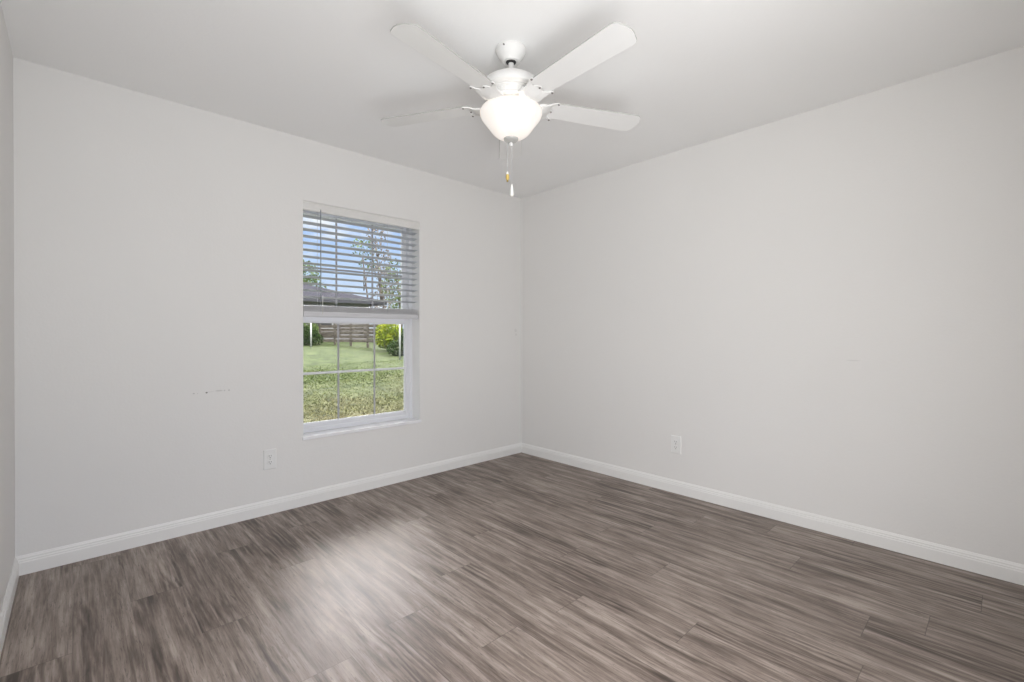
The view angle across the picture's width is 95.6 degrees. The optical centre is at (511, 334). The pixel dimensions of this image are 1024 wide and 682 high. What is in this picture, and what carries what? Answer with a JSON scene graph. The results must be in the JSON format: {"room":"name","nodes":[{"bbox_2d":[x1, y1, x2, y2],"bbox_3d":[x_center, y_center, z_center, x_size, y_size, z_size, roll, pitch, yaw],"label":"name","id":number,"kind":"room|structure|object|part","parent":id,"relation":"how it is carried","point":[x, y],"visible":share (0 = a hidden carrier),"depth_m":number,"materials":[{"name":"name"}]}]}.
{"room":"empty bedroom","nodes":[
{"label":"empty bedroom","id":0,"kind":"room"},
{"bbox_2d":[0,1,14,611],"bbox_3d":[-1.181,-0.081,0.806,0.200,2.440,3.600,0,0,-43],"label":"wall","id":1,"kind":"structure","parent":0,"point":[7,399],"depth_m":1.94,"materials":[{"name":"paint"}]},
{"bbox_2d":[0,557,18,656],"bbox_3d":[-1.171,1.093,0.955,0.014,0.090,3.400,0,0,-43],"label":"baseboard","id":2,"kind":"structure","parent":1,"relation":"attached to","point":[7,604],"depth_m":1.87,"materials":[{"name":"paint"}]},
{"bbox_2d":[13,57,520,556],"bbox_3d":[-1.195,-0.089,3.402,3.738,2.440,0.200,0,0,-43],"label":"wall","id":3,"kind":"structure","parent":0,"point":[158,242],"depth_m":2.67,"materials":[{"name":"paint"}]},
{"bbox_2d":[16,443,520,575],"bbox_3d":[-1.121,1.086,3.328,3.338,0.090,0.014,0,0,-43],"label":"baseboard","id":4,"kind":"structure","parent":3,"relation":"attached to","point":[63,555],"depth_m":2.78,"materials":[{"name":"paint"}]},
{"bbox_2d":[263,448,275,469],"bbox_3d":[-1.533,0.787,2.943,0.076,0.127,0.008,0,0,-43],"label":"wall outlet","id":5,"kind":"object","parent":3,"relation":"attached to","point":[269,456],"visible":1,"depth_m":2.94,"materials":[{"name":"plastic"}]},
{"bbox_2d":[302,210,420,439],"bbox_3d":[-1.123,-0.100,3.458,0.912,1.595,0.207,0,0,-43],"label":"window","id":6,"kind":"structure","parent":3,"relation":"in","point":[410,414],"depth_m":3.63,"materials":[{"name":"plastic"}]},
{"bbox_3d":[-1.185,-0.491,3.507,0.868,0.793,0.032,0,0,-43],"label":"sash","id":7,"kind":"part","parent":6,"relation":"part of","materials":[{"name":"plastic"}]},
{"bbox_3d":[-1.159,0.269,3.483,0.868,0.802,0.032,0,0,-43],"label":"sash","id":8,"kind":"part","parent":6,"relation":"part of","materials":[{"name":"plastic"}]},
{"bbox_2d":[303,200,418,318],"bbox_3d":[-1.083,-0.511,3.412,0.892,0.772,0.075,0,0,-43],"label":"window blind","id":9,"kind":"object","parent":6,"relation":"attached to","point":[308,310],"visible":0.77,"depth_m":3.37,"materials":[{"name":"paint"}]},
{"bbox_3d":[-1.328,-0.506,3.194,0.002,0.695,0.056,0,0,-43],"label":"ladder cord","id":10,"kind":"part","parent":9,"relation":"part of","materials":[{"name":"white fabric"}]},
{"bbox_3d":[-1.089,-0.143,3.420,0.880,0.035,0.058,0,0,-43],"label":"rail","id":11,"kind":"part","parent":9,"relation":"part of","materials":[{"name":"white plastic"}]},
{"bbox_3d":[-0.961,-0.507,3.538,0.002,0.695,0.056,0,0,-43],"label":"ladder cord","id":12,"kind":"part","parent":9,"relation":"part of","materials":[{"name":"white fabric"}]},
{"bbox_3d":[-1.098,0.686,3.435,0.912,0.023,0.137,0,0,-43],"label":"sill","id":13,"kind":"part","parent":6,"relation":"part of","materials":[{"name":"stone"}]},
{"bbox_2d":[0,452,1023,681],"bbox_3d":[0.081,1.134,2.051,3.338,0.001,3.520,0,0,-43],"label":"floor","id":14,"kind":"structure","parent":0,"point":[519,567],"depth_m":1.99,"materials":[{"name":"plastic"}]},
{"bbox_2d":[0,0,1023,197],"bbox_3d":[0.037,-1.381,2.087,3.738,0.150,3.800,0,0,-43],"label":"ceiling","id":15,"kind":"structure","parent":0,"point":[696,72],"depth_m":2.21,"materials":[{"name":"paint"}]},
{"bbox_2d":[381,22,639,195],"bbox_3d":[0.005,-0.970,2.083,1.272,0.672,1.262,0,0,-43],"label":"ceiling fan","id":16,"kind":"object","parent":15,"relation":"hanging from","point":[511,111],"visible":1,"depth_m":2.01,"materials":[{"name":"plastic"}]},
{"bbox_3d":[-0.412,-1.058,2.252,0.483,0.005,0.134,0,9,17],"label":"blade","id":17,"kind":"part","parent":16,"relation":"part of","materials":[{"name":"white wood"}]},
{"bbox_3d":[-0.252,-1.056,1.776,0.134,0.005,0.483,10,6,35],"label":"blade","id":18,"kind":"part","parent":16,"relation":"part of","materials":[{"name":"white wood"}]},
{"bbox_3d":[-0.009,-1.059,2.551,0.134,0.005,0.483,-9,0,0],"label":"blade","id":19,"kind":"part","parent":16,"relation":"part of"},
{"bbox_3d":[-0.004,-0.962,2.124,0.283,0.135,0.283,0,0,-43],"label":"lamp shade","id":20,"kind":"part","parent":16,"relation":"part of","materials":[{"name":"white glass"}]},
{"bbox_3d":[0.262,-1.057,1.790,0.134,0.005,0.483,11,-6,-38],"label":"blade","id":21,"kind":"part","parent":16,"relation":"part of","materials":[{"name":"white wood"}]},
{"bbox_3d":[0.401,-1.058,2.260,0.483,0.005,0.134,0,-8,-19],"label":"blade","id":22,"kind":"part","parent":16,"relation":"part of","materials":[{"name":"white wood"}]},
{"bbox_2d":[521,46,1023,564],"bbox_3d":[1.395,-0.091,3.231,0.200,2.440,3.600,0,0,-43],"label":"wall","id":23,"kind":"structure","parent":0,"point":[824,306],"depth_m":2.70,"materials":[{"name":"paint"}]},
{"bbox_2d":[671,435,680,453],"bbox_3d":[1.171,0.784,3.320,0.008,0.127,0.076,0,0,-43],"label":"wall outlet","id":24,"kind":"object","parent":23,"relation":"attached to","point":[675,440],"visible":1,"depth_m":3.32,"materials":[{"name":"plastic"}]},
{"bbox_2d":[521,443,1023,585],"bbox_3d":[1.250,1.084,3.234,0.014,0.090,3.400,0,0,-43],"label":"baseboard","id":25,"kind":"structure","parent":23,"relation":"attached to","point":[985,565],"depth_m":2.69,"materials":[{"name":"paint"}]},
{"label":"outside","id":26,"kind":"structure","parent":0,"visible":0},
{"bbox_2d":[303,338,403,422],"bbox_3d":[-23.621,0.795,44.259,100.000,0.780,90.000,0,0,-43],"label":"lawn","id":27,"kind":"structure","parent":26,"point":[323,354],"depth_m":15.62,"materials":[{"name":"green plant"}]},
{"bbox_2d":[303,323,318,340],"bbox_3d":[-12.743,-0.421,28.570,2.006,2.015,1.431,0,0,-43],"label":"bush","id":28,"kind":"object","parent":27,"relation":"on","point":[314,325],"visible":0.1,"depth_m":28.66,"materials":[{"name":"green plant"}]},
{"bbox_2d":[310,323,311,346],"bbox_3d":[-10.516,-0.035,24.300,0.108,1.545,0.105,0,0,-43],"label":"pole","id":29,"kind":"object","parent":27,"relation":"on","point":[310,323],"visible":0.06,"depth_m":24.27,"materials":[{"name":"plastic"}]},
{"bbox_2d":[303,323,324,344],"bbox_3d":[-11.697,-0.157,25.930,2.292,1.641,1.463,0,0,-15],"label":"bush","id":30,"kind":"object","parent":27,"relation":"on","point":[316,336],"visible":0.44,"depth_m":25.97,"materials":[{"name":"green plant"}]},
{"bbox_2d":[303,259,326,287],"bbox_3d":[-24.101,-4.012,51.626,6.802,9.060,4.138,0,0,-43],"label":"tree","id":31,"kind":"object","parent":27,"relation":"on","point":[309,280],"visible":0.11,"depth_m":52.06,"materials":[{"name":"green plant"}]},
{"bbox_2d":[303,284,386,338],"bbox_3d":[-21.074,-1.820,30.164,23.060,4.770,10.040,0,0,-43],"label":"house","id":32,"kind":"structure","parent":27,"relation":"on","point":[306,301],"depth_m":32.80,"materials":[{"name":"paint"}]},
{"bbox_3d":[-13.105,-1.097,31.899,1.440,1.140,0.020,0,0,-43],"label":"pane","id":33,"kind":"part","parent":32,"relation":"part of","materials":[{"name":"clear glass"}]},
{"bbox_2d":[303,360,403,422],"bbox_3d":[-2.871,1.137,12.799,11.521,0.240,11.135,0,0,-43],"label":"grass tufts","id":34,"kind":"object","parent":27,"relation":"on","point":[358,404],"visible":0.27,"depth_m":9.57,"materials":[{"name":"green plant"}]},
{"bbox_2d":[319,323,387,348],"bbox_3d":[-8.915,0.020,26.054,6.788,1.390,0.131,0,0,36],"label":"fence","id":35,"kind":"object","parent":27,"relation":"on","point":[367,330],"visible":0.55,"depth_m":26.20,"materials":[{"name":"brown wood"}]},
{"bbox_2d":[351,239,380,296],"bbox_3d":[-14.402,-4.498,46.212,2.962,10.028,2.092,0,0,-43],"label":"tree","id":36,"kind":"object","parent":27,"relation":"on","point":[361,241],"visible":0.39,"depth_m":46.00,"materials":[{"name":"green plant"}]},
{"bbox_2d":[366,228,400,307],"bbox_3d":[-10.346,-4.159,38.340,3.467,9.399,2.163,0,0,-43],"label":"tree","id":37,"kind":"object","parent":27,"relation":"on","point":[374,230],"visible":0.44,"depth_m":37.97,"materials":[{"name":"green plant"}]},
{"bbox_2d":[375,324,403,349],"bbox_3d":[-6.065,0.106,23.031,1.676,1.614,1.279,0,0,-43],"label":"bush","id":38,"kind":"object","parent":27,"relation":"on","point":[384,336],"visible":0.7,"depth_m":22.60,"materials":[{"name":"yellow plant"}]},
{"bbox_2d":[381,258,402,327],"bbox_3d":[-7.959,-2.515,34.268,3.691,6.153,2.131,0,0,-43],"label":"tree","id":39,"kind":"object","parent":27,"relation":"on","point":[392,280],"visible":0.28,"depth_m":33.65,"materials":[{"name":"green plant"}]},
{"bbox_2d":[386,328,403,355],"bbox_3d":[-4.887,0.252,21.116,1.077,1.564,1.832,0,0,34],"label":"bush","id":40,"kind":"object","parent":27,"relation":"on","point":[393,346],"visible":0.36,"depth_m":20.70,"materials":[{"name":"green plant"}]},
{"bbox_2d":[399,324,400,359],"bbox_3d":[-4.590,0.084,19.000,0.094,2.045,0.092,0,0,-43],"label":"pole","id":41,"kind":"object","parent":27,"relation":"on","point":[399,324],"visible":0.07,"depth_m":18.98,"materials":[{"name":"plastic"}]}
]}

